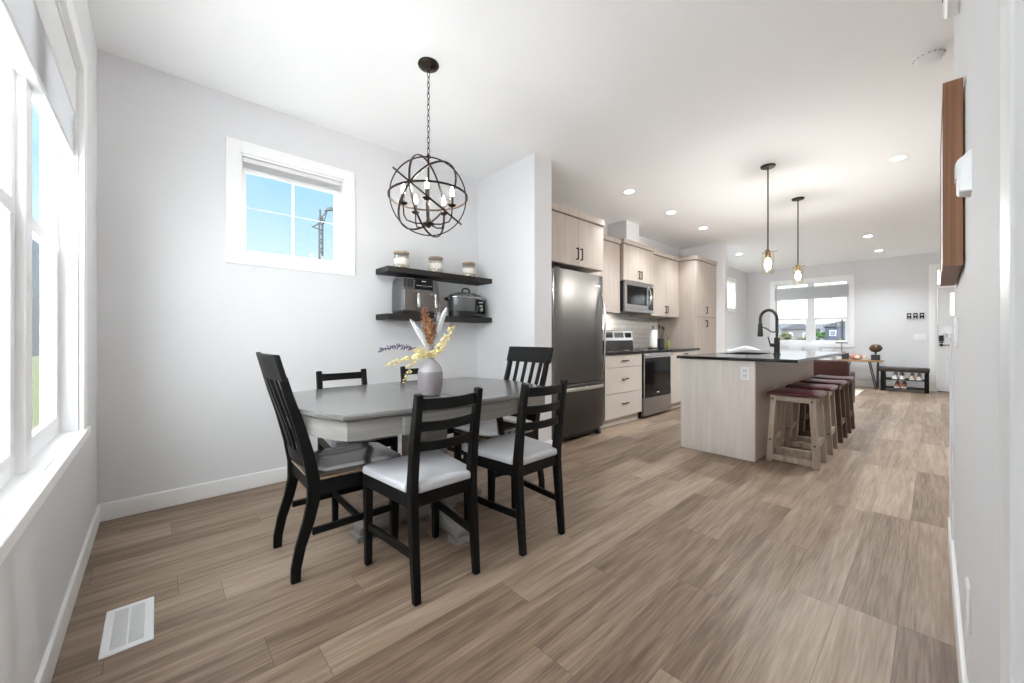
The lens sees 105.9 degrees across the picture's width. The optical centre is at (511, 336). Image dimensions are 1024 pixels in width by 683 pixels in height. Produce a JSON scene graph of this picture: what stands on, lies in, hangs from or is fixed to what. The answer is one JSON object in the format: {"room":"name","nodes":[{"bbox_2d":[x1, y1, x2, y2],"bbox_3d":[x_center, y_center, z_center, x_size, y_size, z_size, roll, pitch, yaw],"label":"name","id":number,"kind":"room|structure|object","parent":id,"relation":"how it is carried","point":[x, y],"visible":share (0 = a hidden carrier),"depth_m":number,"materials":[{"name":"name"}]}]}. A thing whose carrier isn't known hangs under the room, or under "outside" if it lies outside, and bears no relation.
{"room":"dining room","nodes":[
{"label":"dining room","id":0,"kind":"room"},
{"bbox_2d":[0,0,96,682],"bbox_3d":[-0.907,-0.296,0.531,0.108,2.743,4.550,0,0,-43],"label":"wall","id":1,"kind":"structure","parent":0,"point":[36,574],"depth_m":1.39,"materials":[{"name":"white paint"}]},
{"bbox_2d":[0,0,90,564],"bbox_3d":[-1.284,-0.418,0.965,0.136,1.734,2.140,0,0,-43],"label":"window","id":2,"kind":"structure","parent":1,"relation":"in","point":[32,462],"depth_m":1.24,"materials":[{"name":"white paint"}]},
{"bbox_2d":[0,0,75,156],"bbox_3d":[-1.278,-0.976,0.973,0.044,0.391,1.904,0,0,-43],"label":"window blind","id":3,"kind":"object","parent":2,"relation":"attached to","point":[32,35],"visible":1,"depth_m":1.26,"materials":[{"name":"white fabric"}]},
{"bbox_2d":[34,505,99,682],"bbox_3d":[-1.265,1.022,1.010,0.013,0.105,3.332,0,0,-43],"label":"baseboard","id":4,"kind":"structure","parent":1,"relation":"attached to","point":[45,673],"depth_m":1.42,"materials":[{"name":"white paint"}]},
{"bbox_2d":[97,49,746,504],"bbox_3d":[1.786,-0.296,6.194,11.920,2.743,0.150,0,0,-43],"label":"wall","id":5,"kind":"structure","parent":0,"point":[183,398],"depth_m":2.60,"materials":[{"name":"white paint"}]},
{"bbox_2d":[98,433,453,521],"bbox_3d":[-1.381,1.022,3.175,2.771,0.105,0.013,0,0,-43],"label":"baseboard","id":6,"kind":"structure","parent":5,"relation":"attached to","point":[159,500],"depth_m":2.51,"materials":[{"name":"white paint"}]},
{"bbox_2d":[226,136,354,275],"bbox_3d":[-1.686,-0.940,2.993,0.871,0.861,0.168,0,0,-43],"label":"window","id":7,"kind":"structure","parent":5,"relation":"in","point":[343,263],"depth_m":2.89,"materials":[{"name":"white paint"}]},
{"bbox_2d":[246,184,332,255],"bbox_3d":[-1.705,-0.940,3.014,0.611,0.625,0.007,0,0,-43],"label":"grille","id":8,"kind":"object","parent":7,"relation":"attached to","point":[293,216],"depth_m":3.01,"materials":[{"name":"white plastic"}]},
{"bbox_2d":[242,157,340,194],"bbox_3d":[-1.664,-1.222,2.969,0.673,0.099,0.043,0,0,-43],"label":"window blind","id":9,"kind":"object","parent":7,"relation":"attached to","point":[250,166],"visible":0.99,"depth_m":2.93,"materials":[{"name":"white"}]},
{"bbox_2d":[376,265,491,285],"bbox_3d":[-0.694,-0.567,3.649,1.112,0.047,0.243,0,0,-43],"label":"floating shelf","id":10,"kind":"object","parent":5,"relation":"attached to","point":[395,271],"visible":0.98,"depth_m":3.52,"materials":[{"name":"black wood"}]},
{"bbox_2d":[393,250,408,267],"bbox_3d":[-0.962,-0.664,3.365,0.132,0.147,0.132,0,0,-43],"label":"candle jar","id":11,"kind":"object","parent":10,"relation":"on","point":[399,262],"visible":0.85,"depth_m":3.31,"materials":[{"name":"clear glass"}]},
{"bbox_2d":[428,256,442,271],"bbox_3d":[-0.709,-0.664,3.597,0.132,0.147,0.132,0,0,19],"label":"candle jar","id":12,"kind":"object","parent":10,"relation":"on","point":[437,267],"visible":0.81,"depth_m":3.54,"materials":[{"name":"clear glass"}]},
{"bbox_2d":[462,262,475,276],"bbox_3d":[-0.429,-0.664,3.854,0.132,0.147,0.132,0,0,-16],"label":"candle jar","id":13,"kind":"object","parent":10,"relation":"on","point":[465,271],"visible":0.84,"depth_m":3.80,"materials":[{"name":"clear glass"}]},
{"bbox_2d":[376,313,491,322],"bbox_3d":[-0.694,-0.171,3.649,1.112,0.048,0.243,0,0,-43],"label":"floating shelf","id":14,"kind":"object","parent":5,"relation":"attached to","point":[388,316],"visible":0.94,"depth_m":3.46,"materials":[{"name":"black wood"}]},
{"bbox_2d":[392,277,438,314],"bbox_3d":[-0.850,-0.357,3.469,0.380,0.322,0.258,0,0,-43],"label":"air fryer","id":15,"kind":"object","parent":14,"relation":"on","point":[409,295],"visible":0.88,"depth_m":3.37,"materials":[{"name":"grey plastic"}]},
{"bbox_2d":[404,289,420,310],"bbox_3d":[-0.846,-0.318,3.337,0.164,0.180,0.059,0,0,-43],"label":"basket","id":16,"kind":"object","parent":15,"relation":"on","point":[412,297],"depth_m":3.34,"materials":[{"name":"silver metal"}]},
{"bbox_2d":[422,291,437,311],"bbox_3d":[-0.721,-0.318,3.452,0.164,0.180,0.059,0,0,-43],"label":"basket","id":17,"kind":"object","parent":15,"relation":"on","point":[429,298],"depth_m":3.46,"materials":[{"name":"silver metal"}]},
{"bbox_2d":[444,288,485,316],"bbox_3d":[-0.454,-0.343,3.850,0.458,0.294,0.264,0,0,-43],"label":"slow cooker","id":18,"kind":"object","parent":14,"relation":"on","point":[464,304],"visible":0.97,"depth_m":3.74,"materials":[{"name":"grey metal"}]},
{"bbox_2d":[552,202,604,272],"bbox_3d":[0.445,-1.044,4.340,1.024,0.578,0.741,0,0,-43],"label":"upper cabinet","id":19,"kind":"object","parent":5,"relation":"attached to","point":[577,237],"visible":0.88,"depth_m":4.11,"materials":[{"name":"brown wood"}]},
{"bbox_2d":[589,234,620,313],"bbox_3d":[1.033,-0.827,5.119,0.875,1.004,0.388,0,0,-43],"label":"upper cabinet","id":20,"kind":"object","parent":5,"relation":"attached to","point":[610,273],"visible":0.31,"depth_m":5.14,"materials":[{"name":"brown wood"}]},
{"bbox_2d":[603,315,657,347],"bbox_3d":[1.565,-0.071,5.880,2.669,0.507,0.012,0,0,-43],"label":"backsplash","id":21,"kind":"structure","parent":5,"relation":"attached to","point":[640,327],"depth_m":6.29,"materials":[{"name":"white tile"}]},
{"bbox_2d":[620,238,653,284],"bbox_3d":[1.693,-1.062,5.682,0.840,0.563,0.451,0,0,-43],"label":"upper cabinet","id":22,"kind":"object","parent":5,"relation":"attached to","point":[636,259],"visible":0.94,"depth_m":5.48,"materials":[{"name":"brown wood"}]},
{"bbox_2d":[613,280,653,314],"bbox_3d":[1.706,-0.559,5.664,0.785,0.427,0.482,0,0,-43],"label":"microwave","id":23,"kind":"object","parent":22,"relation":"attached to","point":[635,297],"visible":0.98,"depth_m":5.48,"materials":[{"name":"silver metal"}]},
{"bbox_2d":[629,250,678,317],"bbox_3d":[2.341,-0.827,6.307,0.940,1.004,0.406,0,0,-43],"label":"upper cabinet","id":24,"kind":"object","parent":5,"relation":"attached to","point":[665,266],"visible":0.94,"depth_m":6.18,"materials":[{"name":"brown wood"}]},
{"bbox_2d":[728,277,735,311],"bbox_3d":[5.100,-1.005,9.224,0.906,0.806,0.168,0,0,-43],"label":"window","id":25,"kind":"structure","parent":5,"relation":"in","point":[731,285],"depth_m":9.43,"materials":[{"name":"white paint"}]},
{"bbox_2d":[51,386,958,682],"bbox_3d":[3.366,1.135,4.474,11.920,0.120,4.820,0,0,-43],"label":"floor","id":26,"kind":"structure","parent":0,"point":[671,563],"depth_m":1.69,"materials":[{"name":"brown wood"}]},
{"bbox_2d":[98,596,153,660],"bbox_3d":[-1.425,1.072,1.440,0.136,0.006,0.304,0,0,-43],"label":"floor vent","id":27,"kind":"object","parent":26,"relation":"in","point":[129,626],"visible":1,"depth_m":1.42,"materials":[{"name":"white plastic"}]},
{"bbox_2d":[256,352,400,584],"bbox_3d":[-0.924,0.575,1.970,0.619,1.000,0.456,0,0,-41],"label":"chair","id":28,"kind":"object","parent":26,"relation":"on","point":[335,472],"visible":0.89,"depth_m":1.82,"materials":[{"name":"black paint"}]},
{"bbox_2d":[316,369,397,520],"bbox_3d":[-1.040,0.652,2.537,0.413,0.848,0.473,0,0,-43],"label":"chair","id":29,"kind":"object","parent":26,"relation":"on","point":[392,441],"visible":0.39,"depth_m":2.49,"materials":[{"name":"black paint"}]},
{"bbox_2d":[323,435,397,447],"bbox_3d":[-1.022,0.622,2.517,0.413,0.043,0.418,0,0,-43],"label":"seat cushion","id":30,"kind":"object","parent":29,"relation":"on","point":[329,443],"depth_m":2.35,"materials":[{"name":"grey fabric"}]},
{"bbox_2d":[281,377,544,545],"bbox_3d":[-0.526,0.697,2.325,1.476,0.756,1.030,0,0,-43],"label":"dining table","id":31,"kind":"object","parent":26,"relation":"on","point":[370,411],"visible":0.43,"depth_m":2.03,"materials":[{"name":"grey wood"}]},
{"bbox_2d":[418,356,442,395],"bbox_3d":[-0.451,0.211,2.133,0.138,0.217,0.138,0,0,-43],"label":"flower vase","id":32,"kind":"object","parent":31,"relation":"on","point":[430,373],"visible":0.88,"depth_m":2.08,"materials":[{"name":"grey ceramic"}]},
{"bbox_2d":[378,343,415,352],"bbox_3d":[-0.592,0.123,2.133,0.285,0.175,0.040,0,0,0],"label":"sprig","id":33,"kind":"object","parent":32,"relation":"on","point":[399,345],"visible":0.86,"depth_m":2.13,"materials":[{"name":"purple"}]},
{"bbox_2d":[381,353,425,368],"bbox_3d":[-0.570,0.149,2.089,0.258,0.122,0.048,0,0,-21],"label":"yellow spray","id":34,"kind":"object","parent":32,"relation":"on","point":[406,358],"visible":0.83,"depth_m":2.07,"materials":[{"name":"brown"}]},
{"bbox_2d":[403,355,423,385],"bbox_3d":[-0.513,0.176,2.085,0.160,0.186,0.047,0,0,-34],"label":"yellow spray","id":35,"kind":"object","parent":32,"relation":"in","point":[417,356],"visible":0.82,"depth_m":2.06,"materials":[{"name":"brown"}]},
{"bbox_2d":[410,319,427,349],"bbox_3d":[-0.507,0.055,2.131,0.116,0.310,0.008,0,0,0],"label":"leaf","id":36,"kind":"object","parent":32,"relation":"in","point":[416,328],"visible":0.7,"depth_m":2.13,"materials":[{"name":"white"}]},
{"bbox_2d":[412,347,433,357],"bbox_3d":[-0.482,0.132,2.085,0.059,0.156,0.137,0,0,35],"label":"yellow spray","id":37,"kind":"object","parent":32,"relation":"on","point":[426,353],"visible":1,"depth_m":2.08,"materials":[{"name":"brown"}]},
{"bbox_2d":[420,307,429,351],"bbox_3d":[-0.475,0.022,2.134,0.063,0.376,0.059,0,0,-22],"label":"plume","id":38,"kind":"object","parent":32,"relation":"in","point":[425,316],"visible":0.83,"depth_m":2.12,"materials":[{"name":"brown plant"}]},
{"bbox_2d":[426,318,435,350],"bbox_3d":[-0.445,0.053,2.116,0.060,0.314,0.061,0,0,-43],"label":"plume","id":39,"kind":"object","parent":32,"relation":"in","point":[430,333],"visible":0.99,"depth_m":2.11,"materials":[{"name":"brown plant"}]},
{"bbox_2d":[428,298,440,350],"bbox_3d":[-0.427,-0.002,2.133,0.072,0.424,0.037,0,0,-4],"label":"stem","id":40,"kind":"object","parent":32,"relation":"on","point":[435,325],"visible":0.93,"depth_m":2.13,"materials":[{"name":"brown"}]},
{"bbox_2d":[433,307,447,344],"bbox_3d":[-0.403,0.023,2.131,0.098,0.374,0.008,0,0,0],"label":"leaf","id":41,"kind":"object","parent":32,"relation":"in","point":[443,315],"visible":0.75,"depth_m":2.13,"materials":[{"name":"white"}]},
{"bbox_2d":[430,324,455,356],"bbox_3d":[-0.381,0.067,2.106,0.153,0.287,0.050,0,0,21],"label":"yellow spray","id":42,"kind":"object","parent":32,"relation":"on","point":[446,337],"visible":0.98,"depth_m":2.10,"materials":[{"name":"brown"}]},
{"bbox_2d":[363,387,482,606],"bbox_3d":[-0.405,0.652,1.801,0.413,0.848,0.473,0,0,-43],"label":"chair","id":43,"kind":"object","parent":26,"relation":"on","point":[414,480],"visible":1,"depth_m":1.70,"materials":[{"name":"black paint"}]},
{"bbox_2d":[363,449,470,492],"bbox_3d":[-0.423,0.622,1.821,0.413,0.043,0.418,0,0,-43],"label":"seat cushion","id":44,"kind":"object","parent":43,"relation":"on","point":[438,471],"depth_m":1.73,"materials":[{"name":"grey fabric"}]},
{"bbox_2d":[400,366,467,454],"bbox_3d":[-0.598,0.652,2.957,0.413,0.848,0.473,0,0,-43],"label":"chair","id":45,"kind":"object","parent":26,"relation":"on","point":[403,370],"visible":0.07,"depth_m":3.00,"materials":[{"name":"black paint"}]},
{"bbox_2d":[453,346,553,508],"bbox_3d":[-0.065,0.575,2.742,0.619,1.000,0.456,0,0,-43],"label":"chair","id":46,"kind":"object","parent":26,"relation":"on","point":[496,427],"visible":0.46,"depth_m":2.75,"materials":[{"name":"black paint"}]},
{"bbox_2d":[463,379,567,556],"bbox_3d":[0.028,0.652,2.151,0.413,0.848,0.473,0,0,-44],"label":"chair","id":47,"kind":"object","parent":26,"relation":"on","point":[516,455],"visible":0.93,"depth_m":2.03,"materials":[{"name":"black paint"}]},
{"bbox_2d":[463,433,556,464],"bbox_3d":[0.009,0.622,2.171,0.413,0.043,0.418,0,0,-44],"label":"seat cushion","id":48,"kind":"object","parent":47,"relation":"on","point":[499,450],"depth_m":2.07,"materials":[{"name":"grey fabric"}]},
{"bbox_2d":[552,266,605,440],"bbox_3d":[0.486,0.191,4.274,0.843,1.768,0.818,0,0,-43],"label":"refrigerator","id":49,"kind":"object","parent":26,"relation":"on","point":[578,307],"visible":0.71,"depth_m":3.98,"materials":[{"name":"silver metal"}]},
{"bbox_2d":[599,353,641,428],"bbox_3d":[1.169,0.644,5.018,0.850,0.862,0.721,0,0,-43],"label":"drawer unit","id":50,"kind":"object","parent":26,"relation":"on","point":[622,373],"visible":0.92,"depth_m":4.75,"materials":[{"name":"laminate"}]},
{"bbox_2d":[603,350,643,354],"bbox_3d":[1.154,0.195,5.007,0.893,0.030,0.718,0,0,-43],"label":"countertop","id":51,"kind":"structure","parent":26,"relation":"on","point":[608,352],"depth_m":4.78,"materials":[{"name":"black stone"}]},
{"bbox_2d":[603,329,673,417],"bbox_3d":[1.792,0.483,5.552,0.772,1.184,0.763,0,0,-43],"label":"range","id":52,"kind":"object","parent":26,"relation":"on","point":[656,363],"visible":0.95,"depth_m":5.36,"materials":[{"name":"silver metal"}]},
{"bbox_2d":[603,348,670,351],"bbox_3d":[1.783,0.190,5.562,0.772,0.023,0.675,0,0,-43],"label":"cooktop","id":53,"kind":"object","parent":52,"relation":"in","point":[636,349],"depth_m":5.48,"materials":[{"name":"black glass"}]},
{"bbox_2d":[668,350,697,408],"bbox_3d":[2.430,0.644,6.176,0.993,0.862,0.721,0,0,-43],"label":"base cabinet","id":54,"kind":"object","parent":26,"relation":"on","point":[675,362],"visible":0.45,"depth_m":5.77,"materials":[{"name":"laminate"}]},
{"bbox_2d":[638,347,699,350],"bbox_3d":[2.428,0.195,6.177,0.998,0.030,0.718,0,0,-43],"label":"countertop","id":55,"kind":"structure","parent":54,"relation":"on","point":[672,349],"depth_m":6.02,"materials":[{"name":"black stone"}]},
{"bbox_2d":[648,326,657,347],"bbox_3d":[2.241,0.003,6.143,0.156,0.353,0.156,0,0,-43],"label":"paper towel holder","id":56,"kind":"object","parent":55,"relation":"on","point":[652,333],"visible":0.94,"depth_m":6.09,"materials":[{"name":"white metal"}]},
{"bbox_2d":[658,255,716,353],"bbox_3d":[3.101,-0.129,6.816,0.886,2.408,0.686,0,0,-43],"label":"pantry cabinet","id":57,"kind":"object","parent":26,"relation":"on","point":[695,326],"visible":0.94,"depth_m":6.48,"materials":[{"name":"brown wood"}]},
{"bbox_2d":[681,354,813,461],"bbox_3d":[2.744,0.642,4.380,2.402,0.866,0.669,0,0,-43],"label":"kitchen island","id":58,"kind":"object","parent":26,"relation":"on","point":[722,413],"visible":0.65,"depth_m":3.54,"materials":[{"name":"laminate"}]},
{"bbox_2d":[740,367,749,379],"bbox_3d":[2.031,0.318,3.374,0.009,0.115,0.071,0,0,-43],"label":"wall outlet","id":59,"kind":"object","parent":58,"relation":"attached to","point":[744,371],"visible":1,"depth_m":3.37,"materials":[{"name":"white plastic"}]},
{"bbox_2d":[677,350,844,362],"bbox_3d":[2.848,0.196,4.267,2.462,0.027,0.975,0,0,-43],"label":"island countertop","id":60,"kind":"structure","parent":58,"relation":"on","point":[751,355],"depth_m":3.79,"materials":[{"name":"black stone"}]},
{"bbox_2d":[728,346,759,351],"bbox_3d":[4.247,0.313,7.062,0.268,0.302,0.655,0,0,-43],"label":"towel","id":61,"kind":"object","parent":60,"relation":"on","point":[742,348],"visible":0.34,"depth_m":6.99,"materials":[{"name":"white fabric"}]},
{"bbox_2d":[757,309,780,354],"bbox_3d":[2.692,-0.058,4.054,0.068,0.480,0.210,0,0,-43],"label":"kitchen faucet","id":62,"kind":"object","parent":60,"relation":"on","point":[776,344],"visible":1,"depth_m":4.00,"materials":[{"name":"black metal"}]},
{"bbox_2d":[766,387,826,470],"bbox_3d":[2.463,0.770,3.350,0.386,0.612,0.371,0,0,-43],"label":"counter stool","id":63,"kind":"object","parent":26,"relation":"on","point":[814,398],"visible":1,"depth_m":3.32,"materials":[{"name":"brown wood"}]},
{"bbox_2d":[780,346,833,359],"bbox_3d":[6.626,0.640,8.818,0.740,0.870,1.030,0,0,-43],"label":"sofa","id":64,"kind":"object","parent":26,"relation":"on","point":[788,348],"visible":0.21,"depth_m":8.71,"materials":[{"name":"grey"}]},
{"bbox_2d":[786,346,802,350],"bbox_3d":[6.555,0.414,8.981,0.175,0.418,0.315,0,0,-43],"label":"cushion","id":65,"kind":"object","parent":64,"relation":"on","point":[789,348],"depth_m":8.91,"materials":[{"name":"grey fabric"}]},
{"bbox_2d":[804,346,820,359],"bbox_3d":[6.782,0.414,8.734,0.175,0.418,0.315,0,0,-43],"label":"cushion","id":66,"kind":"object","parent":64,"relation":"on","point":[807,348],"depth_m":8.66,"materials":[{"name":"grey fabric"}]},
{"bbox_2d":[784,382,837,454],"bbox_3d":[2.897,0.770,3.749,0.386,0.612,0.371,0,0,-43],"label":"counter stool","id":67,"kind":"object","parent":26,"relation":"on","point":[829,399],"visible":0.83,"depth_m":3.72,"materials":[{"name":"brown wood"}]},
{"bbox_2d":[798,378,847,442],"bbox_3d":[3.332,0.770,4.148,0.386,0.612,0.371,0,0,-43],"label":"counter stool","id":68,"kind":"object","parent":26,"relation":"on","point":[840,406],"visible":0.7,"depth_m":4.12,"materials":[{"name":"brown wood"}]},
{"bbox_2d":[811,375,854,433],"bbox_3d":[3.763,0.770,4.544,0.386,0.612,0.371,0,0,-43],"label":"counter stool","id":69,"kind":"object","parent":26,"relation":"on","point":[848,390],"visible":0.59,"depth_m":4.43,"materials":[{"name":"brown wood"}]},
{"bbox_2d":[814,360,854,405],"bbox_3d":[4.532,0.698,5.569,0.680,0.755,0.555,0,0,-43],"label":"leather armchair","id":70,"kind":"object","parent":26,"relation":"on","point":[821,367],"visible":0.23,"depth_m":5.28,"materials":[{"name":"brown leather"}]},
{"bbox_2d":[837,359,883,388],"bbox_3d":[7.347,0.774,8.163,0.425,0.588,0.710,0,0,-43],"label":"console table","id":71,"kind":"object","parent":26,"relation":"on","point":[848,360],"visible":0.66,"depth_m":7.97,"materials":[{"name":"brown wood"}]},
{"bbox_2d":[869,344,882,359],"bbox_3d":[7.503,0.313,7.981,0.176,0.332,0.210,0,0,-43],"label":"trophy","id":72,"kind":"object","parent":71,"relation":"on","point":[875,348],"visible":0.97,"depth_m":7.94,"materials":[{"name":"black plastic"}]},
{"bbox_2d":[878,366,929,393],"bbox_3d":[7.759,0.840,7.666,0.370,0.470,0.710,0,0,-43],"label":"bench","id":73,"kind":"object","parent":26,"relation":"on","point":[883,369],"visible":1,"depth_m":7.55,"materials":[{"name":"black leather"}]},
{"bbox_2d":[885,377,923,381],"bbox_3d":[7.768,0.840,7.657,0.320,0.020,0.665,0,0,-43],"label":"shelf","id":74,"kind":"object","parent":73,"relation":"attached to","point":[888,378],"depth_m":7.59,"materials":[{"name":"black paint"}]},
{"bbox_2d":[885,386,923,390],"bbox_3d":[7.768,1.010,7.657,0.320,0.020,0.665,0,0,-43],"label":"shelf","id":75,"kind":"object","parent":73,"relation":"attached to","point":[909,388],"depth_m":7.56,"materials":[{"name":"black paint"}]},
{"bbox_2d":[478,153,551,441],"bbox_3d":[0.005,-0.296,3.886,0.231,2.743,0.840,0,0,-43],"label":"wall partition","id":76,"kind":"structure","parent":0,"point":[515,200],"depth_m":3.67,"materials":[{"name":"white paint"}]},
{"bbox_2d":[87,0,953,272],"bbox_3d":[3.366,-1.728,4.474,11.920,0.120,4.820,0,0,-43],"label":"ceiling","id":77,"kind":"structure","parent":0,"point":[681,105],"depth_m":2.63,"materials":[{"name":"white paint"}]},
{"bbox_2d":[387,57,467,237],"bbox_3d":[-0.511,-1.141,2.364,0.479,1.055,0.479,0,0,-43],"label":"orb chandelier","id":78,"kind":"object","parent":77,"relation":"hanging from","point":[429,65],"visible":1,"depth_m":2.33,"materials":[{"name":"black metal"}]},
{"bbox_2d":[760,163,776,266],"bbox_3d":[2.495,-1.141,3.770,0.137,1.053,0.132,0,0,-43],"label":"pendant light","id":79,"kind":"object","parent":77,"relation":"hanging from","point":[768,166],"visible":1,"depth_m":3.77,"materials":[{"name":"black metal"}]},
{"bbox_2d":[791,197,804,278],"bbox_3d":[3.444,-1.151,4.657,0.137,1.033,0.132,0,0,-43],"label":"pendant light","id":80,"kind":"object","parent":77,"relation":"hanging from","point":[797,276],"visible":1,"depth_m":4.66,"materials":[{"name":"black metal"}]},
{"bbox_2d":[888,155,907,161],"bbox_3d":[3.598,-1.665,3.606,0.128,0.005,0.128,0,0,-43],"label":"recessed light","id":81,"kind":"object","parent":77,"relation":"in","point":[897,158],"visible":1,"depth_m":3.61,"materials":[{"name":"white plastic"}]},
{"bbox_2d":[890,156,905,160],"bbox_3d":[3.598,-1.665,3.606,0.102,0.002,0.102,0,0,-43],"label":"diffuser","id":82,"kind":"object","parent":81,"relation":"attached to","point":[897,158],"depth_m":3.61,"materials":[{"name":"white plastic"}]},
{"bbox_2d":[912,47,945,67],"bbox_3d":[2.467,-1.645,2.288,0.136,0.047,0.137,0,0,-43],"label":"smoke detector","id":83,"kind":"object","parent":77,"relation":"attached to","point":[929,57],"visible":1,"depth_m":2.26,"materials":[{"name":"white plastic"}]},
{"bbox_2d":[607,220,638,242],"bbox_3d":[1.659,-1.502,5.760,0.355,0.333,0.316,0,0,-43],"label":"cover","id":84,"kind":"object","parent":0,"point":[626,229],"depth_m":5.63,"materials":[{"name":"white paint"}]},
{"bbox_2d":[680,242,727,352],"bbox_3d":[3.523,-0.296,7.144,0.173,2.743,0.800,0,0,-43],"label":"wall","id":85,"kind":"structure","parent":0,"point":[718,252],"depth_m":6.86,"materials":[{"name":"white paint"}]},
{"bbox_2d":[747,252,939,383],"bbox_3d":[7.711,-0.296,8.443,0.150,2.743,4.550,0,0,-43],"label":"wall","id":86,"kind":"structure","parent":0,"point":[888,289],"depth_m":8.22,"materials":[{"name":"white paint"}]},
{"bbox_2d":[770,274,853,346],"bbox_3d":[7.051,-0.575,9.148,0.168,1.606,1.586,0,0,-43],"label":"window","id":87,"kind":"structure","parent":86,"relation":"in","point":[810,340],"depth_m":9.10,"materials":[{"name":"white paint"}]},
{"bbox_2d":[775,284,848,300],"bbox_3d":[7.029,-1.041,9.127,0.048,0.292,1.388,0,0,-43],"label":"window blind","id":88,"kind":"object","parent":87,"relation":"attached to","point":[838,290],"visible":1,"depth_m":9.07,"materials":[{"name":"white fabric"}]},
{"bbox_2d":[855,380,923,389],"bbox_3d":[7.651,1.012,8.388,0.013,0.125,4.550,0,0,-43],"label":"baseboard","id":89,"kind":"structure","parent":86,"relation":"attached to","point":[857,382],"depth_m":8.24,"materials":[{"name":"white paint"}]},
{"bbox_2d":[914,334,926,339],"bbox_3d":[8.209,0.000,7.781,0.011,0.114,0.180,0,0,-43],"label":"light switch","id":90,"kind":"object","parent":86,"relation":"attached to","point":[916,336],"visible":1,"depth_m":7.77,"materials":[{"name":"white plastic"}]},
{"bbox_2d":[929,264,953,391],"bbox_3d":[8.708,-0.180,7.336,0.179,2.510,1.090,0,0,-43],"label":"door","id":91,"kind":"structure","parent":86,"relation":"in","point":[940,316],"depth_m":7.61,"materials":[{"name":"white paint"}]},
{"bbox_2d":[943,0,999,682],"bbox_3d":[1.133,-0.296,0.877,3.365,2.743,0.171,0,0,-43],"label":"wall","id":92,"kind":"structure","parent":0,"point":[977,24],"depth_m":0.82,"materials":[{"name":"white paint"}]},
{"bbox_2d":[940,77,962,285],"bbox_3d":[1.624,-0.509,1.436,0.695,0.576,0.042,0,0,-43],"label":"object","id":93,"kind":"object","parent":92,"relation":"attached to","point":[951,145],"visible":0.99,"depth_m":1.20,"materials":[{"name":"brown wood"}]},
{"bbox_2d":[942,0,960,18],"bbox_3d":[1.574,-1.262,1.383,0.220,0.125,0.048,0,0,-43],"label":"door chime","id":94,"kind":"object","parent":92,"relation":"attached to","point":[951,8],"visible":0.97,"depth_m":1.41,"materials":[{"name":"white plastic"}]},
{"bbox_2d":[952,317,957,347],"bbox_3d":[1.812,-0.017,1.582,0.200,0.120,0.012,0,0,-43],"label":"light switch","id":95,"kind":"object","parent":92,"relation":"attached to","point":[955,325],"visible":1,"depth_m":1.52,"materials":[{"name":"white plastic"}]},
{"bbox_2d":[948,517,968,682],"bbox_3d":[1.449,1.012,1.250,2.335,0.125,0.013,0,0,-43],"label":"baseboard","id":96,"kind":"structure","parent":92,"relation":"attached to","point":[958,624],"depth_m":1.34,"materials":[{"name":"white paint"}]},
{"bbox_2d":[955,149,971,196],"bbox_3d":[1.178,-0.423,1.008,0.077,0.109,0.032,0,0,-43],"label":"thermostat","id":97,"kind":"object","parent":92,"relation":"attached to","point":[963,166],"visible":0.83,"depth_m":0.99,"materials":[{"name":"white plastic"}]},
{"bbox_2d":[965,577,970,634],"bbox_3d":[1.208,0.710,1.025,0.076,0.120,0.009,0,0,-43],"label":"wall outlet","id":98,"kind":"object","parent":92,"relation":"attached to","point":[967,580],"visible":1,"depth_m":1.00,"materials":[{"name":"white plastic"}]},
{"bbox_2d":[1000,0,1023,682],"bbox_3d":[0.266,0.005,0.082,0.987,2.140,0.132,0,0,-43],"label":"door","id":99,"kind":"structure","parent":92,"relation":"in","point":[1011,11],"depth_m":0.40,"materials":[{"name":"white paint"}]},
{"label":"outside","id":100,"kind":"structure","parent":0,"visible":0},
{"bbox_3d":[57.549,1.875,64.081,148.030,0.200,130.000,0,0,-43],"label":"ground","id":101,"kind":"structure","parent":100,"visible":0},
{"bbox_2d":[779,332,792,339],"bbox_3d":[17.382,0.723,25.000,1.286,2.107,1.123,0,0,-4],"label":"tree","id":102,"kind":"object","parent":101,"relation":"on","point":[784,336],"visible":0.24,"depth_m":24.63,"materials":[{"name":"green plant"}]},
{"bbox_2d":[780,324,819,339],"bbox_3d":[58.451,-0.025,78.349,5.400,5.000,6.200,0,0,-43],"label":"townhouse","id":103,"kind":"structure","parent":101,"relation":"on","point":[797,330],"depth_m":76.95,"materials":[{"name":"grey"}]},
{"bbox_2d":[779,323,831,339],"bbox_3d":[100.885,-1.748,117.447,8.000,7.046,150.000,0,0,-43],"label":"hill","id":104,"kind":"structure","parent":101,"relation":"on","point":[782,325],"depth_m":119.22,"materials":[{"name":"white"}]},
{"bbox_2d":[823,322,844,339],"bbox_3d":[66.827,-0.525,78.098,5.400,5.000,5.900,0,0,-43],"label":"townhouse","id":105,"kind":"structure","parent":101,"relation":"on","point":[833,331],"depth_m":77.22,"materials":[{"name":"blue"}]},
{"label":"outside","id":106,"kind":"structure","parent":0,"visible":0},
{"bbox_2d":[32,356,39,429],"bbox_3d":[-21.436,1.875,25.904,19.970,0.200,59.400,0,0,-43],"label":"ground","id":107,"kind":"structure","parent":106,"point":[35,359],"depth_m":12.58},
{"bbox_2d":[311,207,333,259],"bbox_3d":[-7.931,-1.865,16.175,0.834,7.280,0.240,0,0,-43],"label":"utility pole","id":108,"kind":"object","parent":107,"relation":"on","point":[320,231],"visible":0.33,"depth_m":16.14,"materials":[{"name":"black metal"}]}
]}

